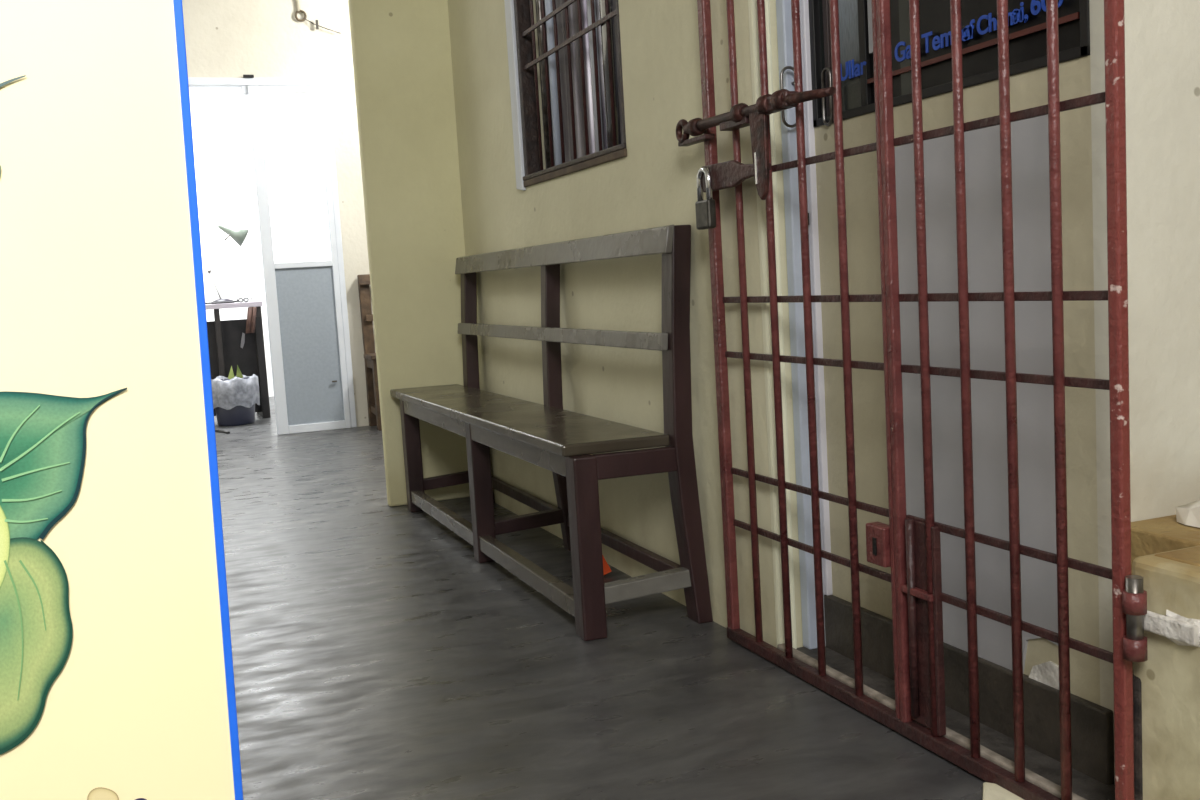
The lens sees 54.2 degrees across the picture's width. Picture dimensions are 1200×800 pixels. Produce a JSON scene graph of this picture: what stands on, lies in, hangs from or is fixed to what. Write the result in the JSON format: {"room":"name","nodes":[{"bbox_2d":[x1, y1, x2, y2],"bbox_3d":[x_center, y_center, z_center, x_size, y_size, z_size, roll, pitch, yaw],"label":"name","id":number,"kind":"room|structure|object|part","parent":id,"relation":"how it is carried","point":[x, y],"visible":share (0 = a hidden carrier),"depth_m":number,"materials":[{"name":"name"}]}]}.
{"room":"prison interior","nodes":[
{"label":"prison interior","id":0,"kind":"room"},
{"bbox_2d":[189,87,273,396],"bbox_3d":[-3.064,-1.380,9.732,4.800,2.750,0.100,-6,6,-21],"label":"wall","id":1,"kind":"structure","parent":0,"point":[220,119],"depth_m":9.65,"materials":[{"name":"white paint"}]},
{"bbox_2d":[182,0,375,426],"bbox_3d":[-1.989,-1.165,7.026,4.800,2.750,0.100,-6,6,-21],"label":"wall","id":2,"kind":"structure","parent":0,"point":[224,38],"depth_m":7.00,"materials":[{"name":"beige paint"}]},
{"bbox_2d":[188,75,356,434],"bbox_3d":[-2.090,-0.840,6.966,1.110,2.128,0.085,-6,6,-21],"label":"door","id":3,"kind":"structure","parent":2,"relation":"in","point":[291,126],"depth_m":7.06,"materials":[{"name":"white metal"}]},
{"bbox_3d":[-1.822,-1.331,7.025,0.344,1.004,0.006,-6,6,-21],"label":"pane","id":4,"kind":"part","parent":3,"relation":"part of","materials":[{"name":"white glass"}]},
{"bbox_3d":[-1.762,-0.331,7.126,0.344,0.950,0.020,-6,6,-21],"label":"panel","id":5,"kind":"part","parent":3,"relation":"part of","materials":[{"name":"grey laminate"}]},
{"bbox_2d":[295,0,340,33],"bbox_3d":[-1.688,-2.366,6.971,0.261,0.368,0.025,-5,6,-15],"label":"wall hook","id":6,"kind":"object","parent":2,"relation":"attached to","point":[298,10],"visible":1,"depth_m":6.95,"materials":[{"name":"metal"}]},
{"bbox_2d":[348,0,469,506],"bbox_3d":[-0.585,-0.987,4.492,0.667,2.750,0.045,-6,6,-21],"label":"wall pillar","id":7,"kind":"structure","parent":0,"point":[402,59],"depth_m":4.44,"materials":[{"name":"yellow paint"}]},
{"bbox_2d":[214,396,984,799],"bbox_3d":[-0.864,0.459,4.549,4.800,0.100,12.200,-6,6,-21],"label":"floor","id":8,"kind":"structure","parent":0,"point":[374,656],"depth_m":2.45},
{"bbox_2d":[0,0,242,799],"bbox_3d":[-0.488,0.051,0.468,0.663,1.500,0.023,-6,6,-21],"label":"board","id":9,"kind":"object","parent":8,"relation":"on","point":[117,673],"visible":1,"depth_m":0.55,"materials":[{"name":"beige paint"}]},
{"bbox_2d":[215,430,229,433],"bbox_3d":[-2.368,0.199,7.359,0.170,0.022,0.029,2,8,42],"label":"cable","id":10,"kind":"object","parent":8,"relation":"on","point":[219,431],"visible":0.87,"depth_m":7.36,"materials":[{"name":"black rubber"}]},
{"bbox_2d":[211,374,259,425],"bbox_3d":[-2.442,0.000,7.834,0.347,0.324,0.344,-4,6,-3],"label":"waste bin","id":11,"kind":"object","parent":8,"relation":"on","point":[234,399],"visible":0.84,"depth_m":7.72,"materials":[{"name":"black plastic"}]},
{"bbox_2d":[228,365,242,378],"bbox_3d":[-2.434,-0.179,7.823,0.071,0.122,0.071,0,7,33],"label":"wrapper","id":12,"kind":"object","parent":11,"relation":"in","point":[231,374],"visible":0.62,"depth_m":7.83,"materials":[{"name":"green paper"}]},
{"bbox_2d":[206,301,270,417],"bbox_3d":[-2.910,-0.245,8.130,1.120,0.806,0.550,-6,6,-21],"label":"office desk","id":13,"kind":"object","parent":8,"relation":"on","point":[224,337],"depth_m":8.08,"materials":[{"name":"grey laminate"}]},
{"bbox_3d":[-2.587,-0.235,8.014,0.035,0.772,0.035,-6,6,-21],"label":"leg","id":14,"kind":"part","parent":13,"relation":"part of","materials":[{"name":"black metal"}]},
{"bbox_2d":[205,300,238,303],"bbox_3d":[-2.640,-0.658,7.955,0.372,0.018,0.019,-5,6,-16],"label":"power cable","id":15,"kind":"object","parent":13,"relation":"on","point":[236,300],"visible":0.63,"depth_m":7.97,"materials":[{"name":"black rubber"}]},
{"bbox_2d":[207,224,248,301],"bbox_3d":[-2.554,-0.940,8.081,0.298,0.543,0.151,-6,6,-21],"label":"desk lamp","id":16,"kind":"object","parent":13,"relation":"on","point":[238,235],"visible":0.92,"depth_m":8.04,"materials":[{"name":"metal"}]},
{"bbox_3d":[-2.645,-0.787,8.058,0.072,0.198,0.012,-6,6,-21],"label":"arm","id":17,"kind":"part","parent":16,"relation":"part of","materials":[{"name":"metal"}]},
{"bbox_3d":[-2.612,-1.013,8.053,0.170,0.257,0.012,-6,6,-21],"label":"arm","id":18,"kind":"part","parent":16,"relation":"part of","materials":[{"name":"white metal"}]},
{"bbox_3d":[-2.517,-1.134,8.070,0.202,0.161,0.131,-6,6,-21],"label":"lamp shade","id":19,"kind":"part","parent":16,"relation":"part of","materials":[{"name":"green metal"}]},
{"bbox_3d":[-2.465,-0.410,8.089,0.037,0.110,0.010,-6,6,-21],"label":"plastic strip","id":20,"kind":"part","parent":13,"relation":"part of","materials":[{"name":"grey plastic"}]},
{"bbox_2d":[236,297,252,301],"bbox_3d":[-2.463,-0.693,8.126,0.099,0.032,0.140,-5,6,-12],"label":"spectacles","id":21,"kind":"object","parent":13,"relation":"on","point":[250,297],"visible":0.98,"depth_m":8.07,"materials":[{"name":"white plastic"}]},
{"bbox_2d":[246,307,256,332],"bbox_3d":[-2.384,-0.546,8.019,0.091,0.177,0.029,-6,6,-21],"label":"cloth","id":22,"kind":"object","parent":13,"relation":"hanging from","point":[251,312],"visible":1,"depth_m":8.01,"materials":[{"name":"brown fabric"}]},
{"bbox_3d":[-2.419,-0.239,8.310,0.040,0.700,0.480,-6,6,-21],"label":"panel","id":23,"kind":"part","parent":13,"relation":"part of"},
{"bbox_3d":[-2.331,-0.261,8.114,0.035,0.772,0.035,-6,6,-21],"label":"leg","id":24,"kind":"part","parent":13,"relation":"part of","materials":[{"name":"metal"}]},
{"bbox_2d":[357,274,381,430],"bbox_3d":[-0.845,-0.346,7.299,1.224,0.933,0.332,-6,6,-21],"label":"wooden bench","id":25,"kind":"object","parent":8,"relation":"on","point":[374,414],"visible":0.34,"depth_m":7.16,"materials":[{"name":"brown wood"}]},
{"bbox_3d":[-0.909,-0.785,7.351,1.208,0.063,0.027,-6,6,-21],"label":"rail","id":26,"kind":"part","parent":25,"relation":"part of","materials":[{"name":"brown wood"}]},
{"bbox_3d":[-0.831,-0.315,7.269,1.224,0.028,0.261,-6,6,-21],"label":"seat","id":27,"kind":"part","parent":25,"relation":"part of","materials":[{"name":"brown wood"}]},
{"bbox_3d":[-1.313,-0.032,7.005,0.062,0.424,0.056,-6,6,-21],"label":"leg","id":28,"kind":"part","parent":25,"relation":"part of","materials":[{"name":"brown wood"}]},
{"bbox_2d":[390,225,712,640],"bbox_3d":[-0.278,0.004,3.581,0.332,0.933,1.983,-6,6,-21],"label":"wooden bench","id":29,"kind":"object","parent":8,"relation":"on","point":[548,436],"visible":1,"depth_m":2.96,"materials":[{"name":"brown wood"}]},
{"bbox_3d":[-0.698,0.204,4.367,0.056,0.424,0.065,-6,6,-21],"label":"leg","id":30,"kind":"part","parent":29,"relation":"part of","materials":[{"name":"red wood"}]},
{"bbox_3d":[-0.471,-0.070,4.416,0.074,0.932,0.067,-6,6,-21],"label":"post","id":31,"kind":"part","parent":29,"relation":"part of","materials":[{"name":"red wood"}]},
{"bbox_3d":[-0.356,0.272,3.506,0.056,0.424,0.063,-6,6,-21],"label":"leg","id":32,"kind":"part","parent":29,"relation":"part of","materials":[{"name":"red wood"}]},
{"bbox_3d":[-0.361,0.422,3.543,0.036,0.044,1.772,-6,6,-21],"label":"rail","id":33,"kind":"part","parent":29,"relation":"part of","materials":[{"name":"brown wood"}]},
{"bbox_3d":[-0.316,0.034,3.588,0.261,0.028,1.947,-6,6,-21],"label":"seat","id":34,"kind":"part","parent":29,"relation":"part of","materials":[{"name":"brown wood"}]},
{"bbox_3d":[-0.129,-0.002,3.555,0.074,0.932,0.053,-6,6,-21],"label":"post","id":35,"kind":"part","parent":29,"relation":"part of","materials":[{"name":"red wood"}]},
{"bbox_3d":[-0.188,-0.434,3.526,0.027,0.063,1.880,-6,6,-21],"label":"rail","id":36,"kind":"part","parent":29,"relation":"part of","materials":[{"name":"grey wood"}]},
{"bbox_3d":[-0.032,0.337,2.691,0.056,0.424,0.065,-6,6,-21],"label":"leg","id":37,"kind":"part","parent":29,"relation":"part of","materials":[{"name":"red wood"}]},
{"bbox_3d":[-0.106,0.364,3.619,0.024,0.034,1.811,-6,6,-21],"label":"rail","id":38,"kind":"part","parent":29,"relation":"part of","materials":[{"name":"red wood"}]},
{"bbox_3d":[0.195,0.063,2.740,0.074,0.932,0.067,-6,6,-21],"label":"post","id":39,"kind":"part","parent":29,"relation":"part of","materials":[{"name":"red wood"}]},
{"bbox_2d":[602,555,610,574],"bbox_3d":[0.008,0.455,3.276,0.045,0.058,0.056,-8,7,-38],"label":"scrap","id":40,"kind":"object","parent":8,"relation":"on","point":[606,569],"visible":0.5,"depth_m":3.26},
{"bbox_2d":[676,0,1198,799],"bbox_3d":[0.433,-0.444,1.991,0.062,2.056,1.321,-6,6,-22],"label":"gate","id":41,"kind":"object","parent":8,"relation":"on","point":[910,545],"visible":0.99,"depth_m":1.92,"materials":[{"name":"red metal"}]},
{"bbox_2d":[695,166,715,229],"bbox_3d":[0.220,-0.425,2.461,0.020,0.130,0.062,-6,6,-21],"label":"padlock","id":42,"kind":"object","parent":41,"relation":"hanging from","point":[705,209],"visible":1,"depth_m":2.44,"materials":[{"name":"grey metal"}]},
{"bbox_3d":[0.307,-0.476,2.258,0.010,0.181,0.060,-6,6,-21],"label":"bolt handle","id":43,"kind":"part","parent":41,"relation":"part of","materials":[{"name":"metal"}]},
{"bbox_3d":[0.331,-0.556,2.197,0.028,0.028,0.110,-6,6,-21],"label":"guide plate","id":44,"kind":"part","parent":41,"relation":"part of","materials":[{"name":"red paint"}]},
{"bbox_3d":[0.503,0.562,2.109,0.022,0.026,1.136,-6,6,-21],"label":"rail","id":45,"kind":"part","parent":41,"relation":"part of","materials":[{"name":"red metal"}]},
{"bbox_2d":[448,0,803,647],"bbox_3d":[0.017,-0.917,3.472,0.300,2.750,2.299,-6,6,-21],"label":"wall","id":46,"kind":"structure","parent":0,"point":[655,185],"depth_m":3.00,"materials":[{"name":"yellow paint"}]},
{"bbox_2d":[504,0,525,189],"bbox_3d":[-0.281,-1.264,3.745,0.032,1.182,0.064,-6,6,-21],"label":"trim","id":47,"kind":"structure","parent":46,"relation":"attached to","point":[509,4],"depth_m":3.76,"materials":[{"name":"white metal"}]},
{"bbox_2d":[514,0,626,186],"bbox_3d":[-0.023,-1.195,3.367,0.220,1.072,0.855,-6,6,-21],"label":"window","id":48,"kind":"structure","parent":46,"relation":"in","point":[579,59],"depth_m":3.47,"materials":[{"name":"dark brown wood"},{"name":"glass"},{"name":"dark metal"}]},
{"bbox_3d":[0.004,-0.672,3.419,0.208,0.020,0.837,-6,6,-21],"label":"sill","id":49,"kind":"part","parent":48,"relation":"part of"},
{"bbox_2d":[748,0,796,648],"bbox_3d":[0.323,-0.746,2.368,0.042,2.600,0.022,-6,6,-21],"label":"trim","id":50,"kind":"structure","parent":46,"relation":"attached to","point":[752,4],"depth_m":2.42,"materials":[{"name":"beige paint"}]},
{"bbox_2d":[777,643,1086,799],"bbox_3d":[0.556,0.570,2.044,0.020,0.044,0.940,-6,6,-21],"label":"trim","id":51,"kind":"structure","parent":46,"relation":"attached to","point":[1047,785],"depth_m":1.93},
{"bbox_2d":[814,55,1099,704],"bbox_3d":[0.640,-0.809,2.065,0.200,2.750,0.784,-6,6,-21],"label":"wall","id":52,"kind":"structure","parent":0,"point":[1029,89],"depth_m":2.09,"materials":[{"name":"beige paint"}]},
{"bbox_2d":[776,0,832,649],"bbox_3d":[0.391,-0.607,2.375,0.081,2.286,0.051,-6,6,-21],"label":"door frame","id":53,"kind":"structure","parent":52,"relation":"in","point":[783,7],"depth_m":2.42,"materials":[{"name":"white metal"}]},
{"bbox_3d":[0.381,-0.607,2.347,0.042,0.121,0.006,-6,6,-21],"label":"handle","id":54,"kind":"part","parent":53,"relation":"part of","materials":[{"name":"metal"}]},
{"bbox_2d":[808,0,1089,127],"bbox_3d":[0.554,-1.071,1.987,0.049,1.105,0.740,-6,6,-21],"label":"window","id":55,"kind":"structure","parent":52,"relation":"in","point":[1026,18],"depth_m":2.03,"materials":[{"name":"black metal"}]},
{"bbox_3d":[0.428,-1.096,2.303,0.006,1.068,0.025,-6,6,-21],"label":"pane","id":56,"kind":"part","parent":55,"relation":"part of","materials":[{"name":"black glass"}]},
{"bbox_3d":[0.449,-0.599,2.318,0.006,0.114,0.034,-6,6,-21],"label":"handle","id":57,"kind":"part","parent":55,"relation":"part of","materials":[{"name":"metal"}]},
{"bbox_3d":[0.457,-1.090,2.229,0.006,1.068,0.105,-6,6,-21],"label":"pane","id":58,"kind":"part","parent":55,"relation":"part of","materials":[{"name":"grey glass"}]},
{"bbox_3d":[0.585,-1.065,1.909,0.006,1.068,0.545,-6,6,-21],"label":"pane","id":59,"kind":"part","parent":55,"relation":"part of","materials":[{"name":"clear glass"}]},
{"bbox_2d":[797,647,1114,799],"bbox_3d":[0.604,0.576,2.061,0.125,0.024,0.970,-6,6,-21],"label":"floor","id":60,"kind":"structure","parent":52,"relation":"attached to","point":[1089,788],"depth_m":1.96,"materials":[{"name":"grey concrete"}]},
{"bbox_2d":[824,595,1114,784],"bbox_3d":[0.634,0.503,2.148,0.034,0.128,0.800,-6,6,-21],"label":"baseboard","id":61,"kind":"structure","parent":52,"relation":"attached to","point":[1092,724],"depth_m":1.99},
{"bbox_2d":[895,115,1057,672],"bbox_3d":[0.632,-0.002,2.023,0.015,0.916,0.435,-6,6,-21],"label":"door","id":62,"kind":"structure","parent":52,"relation":"attached to","point":[1029,137],"depth_m":1.96,"materials":[{"name":"grey metal"}]},
{"bbox_2d":[1029,661,1058,689],"bbox_3d":[0.724,0.442,1.901,0.015,0.048,0.075,-6,6,-21],"label":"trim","id":63,"kind":"structure","parent":52,"relation":"attached to","point":[1047,673],"depth_m":1.89,"materials":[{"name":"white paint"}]},
{"bbox_2d":[1089,0,1199,781],"bbox_3d":[1.572,-0.857,1.994,1.885,2.750,0.028,-6,6,-21],"label":"wall","id":64,"kind":"structure","parent":0,"point":[1162,37],"depth_m":1.73,"materials":[{"name":"beige paint"}]},
{"bbox_2d":[1132,546,1199,799],"bbox_3d":[2.155,0.423,0.661,2.000,0.412,2.776,-6,6,-21],"label":"wall","id":65,"kind":"structure","parent":0,"point":[1170,676],"depth_m":1.52,"materials":[{"name":"beige paint"}]},
{"bbox_2d":[983,782,1023,799],"bbox_3d":[0.901,0.670,0.963,0.145,0.017,1.823,-6,6,-21],"label":"trim","id":66,"kind":"structure","parent":65,"relation":"attached to","point":[991,791],"depth_m":1.77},
{"bbox_2d":[1133,674,1142,799],"bbox_3d":[0.734,0.493,1.589,0.030,0.250,0.023,-6,6,-21],"label":"trim","id":67,"kind":"structure","parent":65,"relation":"attached to","point":[1137,690],"depth_m":1.57,"materials":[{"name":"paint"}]},
{"bbox_2d":[1131,515,1199,574],"bbox_3d":[2.133,0.266,0.716,1.973,0.114,2.918,-6,6,-21],"label":"trim","id":68,"kind":"structure","parent":65,"relation":"attached to","point":[1160,534],"depth_m":1.67,"materials":[{"name":"brown paint"}]},
{"bbox_2d":[1176,500,1199,527],"bbox_3d":[0.996,0.144,1.662,0.285,0.064,0.178,-4,6,-9],"label":"paper packet","id":69,"kind":"object","parent":68,"relation":"on","point":[1187,514],"visible":1,"depth_m":1.70,"materials":[{"name":"white paper"}]},
{"bbox_2d":[1166,610,1199,647],"bbox_3d":[0.739,0.294,1.487,0.009,0.044,0.082,-6,6,-21],"label":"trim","id":70,"kind":"structure","parent":65,"relation":"attached to","point":[1168,613],"depth_m":1.49,"materials":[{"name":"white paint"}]}
]}

